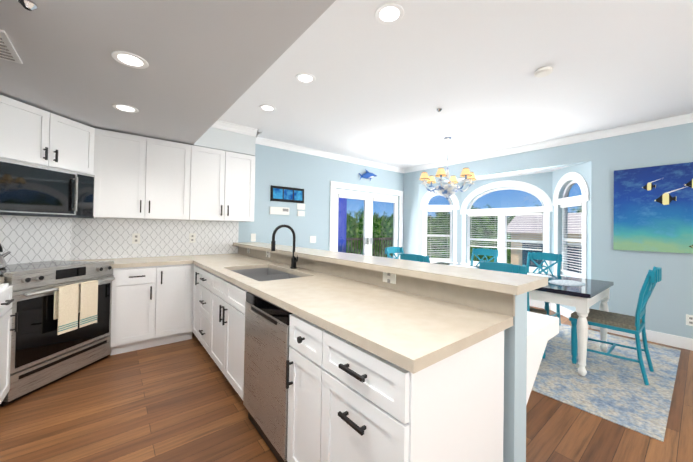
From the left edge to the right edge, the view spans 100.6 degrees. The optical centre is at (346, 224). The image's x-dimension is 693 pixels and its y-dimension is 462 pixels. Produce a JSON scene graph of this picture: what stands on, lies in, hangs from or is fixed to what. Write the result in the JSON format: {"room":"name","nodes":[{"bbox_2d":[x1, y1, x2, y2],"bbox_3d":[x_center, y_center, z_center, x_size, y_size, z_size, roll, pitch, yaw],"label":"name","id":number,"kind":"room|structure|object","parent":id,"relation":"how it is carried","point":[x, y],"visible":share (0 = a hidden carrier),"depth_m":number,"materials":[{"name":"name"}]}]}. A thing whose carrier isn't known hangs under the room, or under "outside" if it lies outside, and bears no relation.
{"room":"kitchen","nodes":[
{"label":"kitchen","id":0,"kind":"room"},
{"bbox_2d":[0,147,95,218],"bbox_3d":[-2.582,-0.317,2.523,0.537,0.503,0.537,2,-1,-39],"label":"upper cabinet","id":1,"kind":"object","parent":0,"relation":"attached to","point":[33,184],"depth_m":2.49,"materials":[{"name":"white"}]},
{"bbox_2d":[0,157,94,217],"bbox_3d":[-2.769,-0.286,2.543,0.806,0.435,0.806,2,-1,-39],"label":"microwave","id":2,"kind":"object","parent":1,"relation":"in","point":[28,189],"depth_m":2.47,"materials":[{"name":"silver metal"}]},
{"bbox_2d":[0,95,95,158],"bbox_3d":[-2.626,-0.749,2.535,0.592,0.486,0.593,2,-1,-39],"label":"upper cabinet","id":3,"kind":"object","parent":0,"relation":"attached to","point":[21,124],"depth_m":2.47,"materials":[{"name":"white wood"}]},
{"bbox_2d":[0,259,115,274],"bbox_3d":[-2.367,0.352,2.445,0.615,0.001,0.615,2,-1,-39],"label":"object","id":4,"kind":"structure","parent":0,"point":[91,263],"depth_m":2.47,"materials":[{"name":"beige stone"}]},
{"bbox_2d":[0,216,238,270],"bbox_3d":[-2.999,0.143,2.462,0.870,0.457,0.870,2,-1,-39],"label":"backsplash","id":5,"kind":"structure","parent":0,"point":[23,242],"depth_m":2.73,"materials":[{"name":"white tile"}]},
{"bbox_2d":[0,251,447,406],"bbox_3d":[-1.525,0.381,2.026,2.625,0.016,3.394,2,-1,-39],"label":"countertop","id":6,"kind":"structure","parent":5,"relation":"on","point":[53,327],"depth_m":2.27,"materials":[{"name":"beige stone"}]},
{"bbox_2d":[0,244,10,268],"bbox_3d":[-2.851,0.236,2.300,0.194,0.239,0.194,2,-1,-39],"label":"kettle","id":7,"kind":"object","parent":6,"relation":"on","point":[3,265],"depth_m":2.34,"materials":[{"name":"silver metal"}]},
{"bbox_2d":[243,292,292,461],"bbox_3d":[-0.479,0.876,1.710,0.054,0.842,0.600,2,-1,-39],"label":"dishwasher","id":8,"kind":"object","parent":6,"relation":"in","point":[267,346],"depth_m":1.64,"materials":[{"name":"silver metal"}]},
{"bbox_2d":[224,263,311,278],"bbox_3d":[-0.719,0.510,2.526,0.452,0.227,0.892,2,-1,-39],"label":"sink","id":9,"kind":"object","parent":6,"relation":"in","point":[253,270],"depth_m":2.84,"materials":[{"name":"grey metal"}]},
{"bbox_2d":[0,0,335,144],"bbox_3d":[-0.257,-1.173,-0.031,1.960,0.340,8.200,2,-1,-39],"label":"ceiling","id":10,"kind":"structure","parent":0,"point":[210,62],"depth_m":1.70,"materials":[{"name":"grey paint"}]},
{"bbox_2d":[0,29,22,63],"bbox_3d":[-1.972,-1.000,1.579,0.200,0.015,0.380,2,-1,-39],"label":"ceiling vent","id":11,"kind":"object","parent":10,"relation":"in","point":[8,52],"visible":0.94,"depth_m":1.65,"materials":[{"name":"white metal"}]},
{"bbox_2d":[18,0,37,10],"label":"recessed light","id":12,"kind":"object","parent":10,"relation":"attached to","point":[29,5],"depth_m":1.29,"materials":[{"name":"white glass"}]},
{"bbox_2d":[112,104,138,112],"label":"recessed light","id":13,"kind":"object","parent":10,"relation":"in","point":[122,107],"depth_m":2.46,"materials":[{"name":"white"}]},
{"bbox_2d":[111,51,148,68],"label":"recessed light","id":14,"kind":"object","parent":10,"relation":"in","point":[132,60],"depth_m":1.74,"materials":[{"name":"white"}]},
{"bbox_2d":[193,127,255,155],"bbox_3d":[-1.667,-1.138,3.890,0.768,0.346,0.323,2,-1,-39],"label":"wall","id":15,"kind":"structure","parent":0,"point":[220,139],"depth_m":3.77,"materials":[{"name":"white paint"}]},
{"bbox_2d":[211,120,258,137],"bbox_3d":[-1.536,-1.269,3.732,0.770,0.085,0.085,2,-1,-39],"label":"crown molding","id":16,"kind":"structure","parent":15,"relation":"attached to","point":[219,124],"depth_m":3.79,"materials":[{"name":"white wood"}]},
{"bbox_2d":[86,144,403,259],"bbox_3d":[-0.879,0.032,4.825,5.400,2.640,0.140,2,-1,-39],"label":"wall","id":17,"kind":"structure","parent":0,"point":[312,176],"depth_m":4.83,"materials":[{"name":"blue paint"}]},
{"bbox_2d":[270,206,289,214],"bbox_3d":[-1.060,-0.214,4.572,0.327,0.121,0.027,2,-1,-39],"label":"thermostat","id":18,"kind":"object","parent":17,"relation":"attached to","point":[279,210],"depth_m":4.56,"materials":[{"name":"white plastic"}]},
{"bbox_2d":[270,185,303,202],"bbox_3d":[-0.948,-0.482,4.665,0.590,0.240,0.021,2,-1,-39],"label":"picture","id":19,"kind":"object","parent":17,"relation":"attached to","point":[286,194],"visible":0.98,"depth_m":4.64,"materials":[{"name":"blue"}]},
{"bbox_2d":[297,203,304,215],"bbox_3d":[-0.765,-0.245,4.815,0.137,0.199,0.020,2,-1,-39],"label":"light switch","id":20,"kind":"object","parent":17,"relation":"attached to","point":[299,206],"depth_m":4.82,"materials":[{"name":"white plastic"}]},
{"bbox_2d":[255,137,404,172],"bbox_3d":[-0.103,-1.226,5.298,3.430,0.085,0.100,2,-1,-39],"label":"crown molding","id":21,"kind":"structure","parent":17,"relation":"attached to","point":[262,141],"depth_m":5.06,"materials":[{"name":"white wood"}]},
{"bbox_2d":[338,198,392,257],"bbox_3d":[0.662,-0.028,7.553,5.900,3.120,2.150,2,-1,-39],"label":"balcony","id":22,"kind":"object","parent":17,"relation":"attached to","point":[342,223],"depth_m":7.35,"materials":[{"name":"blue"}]},
{"bbox_2d":[329,181,402,258],"bbox_3d":[0.474,0.311,5.815,2.000,2.150,0.018,2,-1,-39],"label":"door frame","id":23,"kind":"structure","parent":17,"relation":"attached to","point":[334,185],"depth_m":5.51,"materials":[{"name":"white wood"}]},
{"bbox_2d":[335,189,397,257],"bbox_3d":[0.454,0.363,5.839,1.768,2.022,0.105,2,-1,-39],"label":"french door","id":24,"kind":"structure","parent":17,"relation":"in","point":[368,198],"depth_m":5.83,"materials":[{"name":"white wood"}]},
{"bbox_2d":[359,169,376,179],"bbox_3d":[0.430,-0.975,5.747,0.491,0.235,0.060,2,-1,-39],"label":"art","id":25,"kind":"object","parent":17,"relation":"attached to","point":[367,175],"visible":0.98,"depth_m":5.72,"materials":[{"name":"blue"}]},
{"bbox_2d":[0,306,692,461],"bbox_3d":[1.637,1.347,1.497,7.530,0.001,8.800,2,-1,-39],"label":"floor","id":26,"kind":"structure","parent":0,"point":[180,401],"depth_m":1.92,"materials":[{"name":"brown wood"}]},
{"bbox_2d":[0,260,114,406],"bbox_3d":[-2.662,0.820,2.469,1.046,0.945,1.046,2,-1,-39],"label":"range","id":27,"kind":"object","parent":26,"relation":"on","point":[65,310],"depth_m":2.33,"materials":[{"name":"grey metal"}]},
{"bbox_2d":[0,267,115,278],"bbox_3d":[-2.347,0.839,2.419,0.589,0.915,0.635,2,-1,-39],"label":"control panel","id":28,"kind":"object","parent":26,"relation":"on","point":[105,268],"depth_m":2.32,"materials":[{"name":"silver metal"}]},
{"bbox_2d":[532,324,680,441],"bbox_3d":[1.829,1.377,3.752,2.240,0.005,3.230,2,-1,-39],"label":"rug","id":29,"kind":"object","parent":26,"relation":"on","point":[615,390],"visible":0.43,"depth_m":2.49,"materials":[{"name":"blue fabric"}]},
{"bbox_2d":[385,247,429,262],"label":"dining chair","id":30,"kind":"object","parent":29,"relation":"on","point":[413,257],"depth_m":3.68,"materials":[{"name":"teal wood"}]},
{"bbox_2d":[471,248,561,325],"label":"dining chair","id":31,"kind":"object","parent":29,"relation":"on","point":[495,266],"depth_m":3.97,"materials":[{"name":"teal wood"}]},
{"bbox_2d":[435,262,613,375],"bbox_3d":[1.845,0.990,3.656,1.030,0.758,2.140,2,-1,-39],"label":"dining table","id":32,"kind":"object","parent":29,"relation":"on","point":[582,295],"visible":0.46,"depth_m":2.75,"materials":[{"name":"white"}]},
{"bbox_2d":[569,311,578,363],"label":"dining chair","id":33,"kind":"object","parent":29,"relation":"on","point":[574,346],"depth_m":2.82,"materials":[{"name":"teal wood"}]},
{"bbox_2d":[586,266,661,384],"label":"dining chair","id":34,"kind":"object","parent":29,"relation":"on","point":[635,324],"depth_m":2.60,"materials":[{"name":"teal wood"}]},
{"bbox_2d":[239,253,526,461],"bbox_3d":[-0.346,0.819,2.786,0.140,1.028,3.698,2,-1,-39],"label":"wall","id":35,"kind":"structure","parent":0,"point":[515,381],"depth_m":1.33,"materials":[{"name":"blue"}]},
{"bbox_2d":[526,311,558,404],"bbox_3d":[0.045,0.754,2.814,0.498,0.410,3.250,2,-1,-39],"label":"shelf","id":36,"kind":"object","parent":35,"relation":"attached to","point":[542,329],"visible":0.15,"depth_m":1.53,"materials":[{"name":"white wood"}]},
{"bbox_2d":[218,0,692,168],"bbox_3d":[2.519,-1.270,2.210,5.170,0.001,8.200,2,-1,-39],"label":"ceiling","id":37,"kind":"structure","parent":0,"point":[376,91],"depth_m":2.52,"materials":[{"name":"white paint"}]},
{"bbox_2d":[259,105,275,111],"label":"recessed light","id":38,"kind":"object","parent":37,"relation":"in","point":[265,107],"depth_m":3.24,"materials":[{"name":"white"}]},
{"bbox_2d":[295,73,315,83],"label":"recessed light","id":39,"kind":"object","parent":37,"relation":"in","point":[306,78],"depth_m":2.58,"materials":[{"name":"white"}]},
{"bbox_2d":[375,2,403,24],"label":"recessed light","id":40,"kind":"object","parent":37,"relation":"in","point":[390,12],"depth_m":1.79,"materials":[{"name":"white"}]},
{"bbox_2d":[419,137,475,198],"bbox_3d":[1.469,-0.810,4.189,0.785,0.900,0.798,2,-1,-39],"label":"chandelier","id":41,"kind":"object","parent":37,"relation":"hanging from","point":[447,191],"visible":1,"depth_m":4.13,"materials":[{"name":"multicoloured"}]},
{"bbox_2d":[534,66,552,77],"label":"smoke detector","id":42,"kind":"object","parent":37,"relation":"attached to","point":[544,71],"depth_m":2.37,"materials":[{"name":"white plastic"}]},
{"bbox_2d":[403,123,692,338],"bbox_3d":[4.136,0.093,3.514,0.760,2.640,8.200,2,-1,-39],"label":"wall","id":43,"kind":"structure","parent":0,"point":[669,305],"depth_m":3.80,"materials":[{"name":"blue paint"}]},
{"bbox_2d":[427,223,450,258],"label":"window blind","id":44,"kind":"object","parent":43,"relation":"attached to","point":[430,232],"depth_m":6.11,"materials":[{"name":"white plastic"}]},
{"bbox_2d":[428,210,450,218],"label":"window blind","id":45,"kind":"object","parent":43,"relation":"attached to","point":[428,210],"depth_m":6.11,"materials":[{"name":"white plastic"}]},
{"bbox_2d":[468,214,497,247],"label":"window blind","id":46,"kind":"object","parent":43,"relation":"attached to","point":[469,215],"depth_m":5.75,"materials":[{"name":"white plastic"}]},
{"bbox_2d":[420,172,588,278],"bbox_3d":[2.712,0.039,5.256,0.710,1.730,2.806,2,-1,-39],"label":"bay window","id":47,"kind":"structure","parent":43,"relation":"in","point":[546,209],"depth_m":5.27,"materials":[{"name":"white wood"}]},
{"bbox_2d":[505,225,541,250],"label":"window blind","id":48,"kind":"object","parent":43,"relation":"attached to","point":[513,225],"depth_m":5.15,"materials":[{"name":"white plastic"}]},
{"bbox_2d":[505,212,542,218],"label":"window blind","id":49,"kind":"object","parent":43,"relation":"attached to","point":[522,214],"depth_m":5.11,"materials":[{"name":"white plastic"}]},
{"bbox_2d":[405,113,692,172],"bbox_3d":[3.827,-1.191,3.265,0.085,0.085,8.200,2,-1,-39],"label":"crown molding","id":50,"kind":"structure","parent":43,"relation":"attached to","point":[607,133],"depth_m":4.06,"materials":[{"name":"white wood"}]},
{"bbox_2d":[560,202,581,275],"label":"window blind","id":51,"kind":"object","parent":43,"relation":"attached to","point":[580,203],"depth_m":4.33,"materials":[{"name":"white plastic"}]},
{"bbox_2d":[529,299,692,350],"bbox_3d":[4.382,1.345,3.043,0.633,0.129,7.160,2,-1,-39],"label":"baseboard","id":52,"kind":"structure","parent":43,"relation":"attached to","point":[670,340],"depth_m":3.69,"materials":[{"name":"white wood"}]},
{"bbox_2d":[613,162,692,253],"bbox_3d":[3.930,-0.185,3.142,0.036,1.020,1.500,2,-1,-39],"label":"framed picture","id":53,"kind":"object","parent":43,"relation":"attached to","point":[653,208],"visible":1,"depth_m":3.43,"materials":[{"name":"blue"}]},
{"label":"outside","id":54,"kind":"structure","parent":0,"visible":0},
{"bbox_2d":[346,183,581,263],"bbox_3d":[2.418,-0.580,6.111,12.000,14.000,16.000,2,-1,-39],"label":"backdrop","id":55,"kind":"structure","parent":54,"point":[354,210],"depth_m":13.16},
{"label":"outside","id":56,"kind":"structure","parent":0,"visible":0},
{"bbox_2d":[507,213,581,272],"bbox_3d":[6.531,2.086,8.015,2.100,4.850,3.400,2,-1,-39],"label":"house","id":57,"kind":"structure","parent":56,"point":[515,257],"depth_m":8.24,"materials":[{"name":"beige"}]}
]}

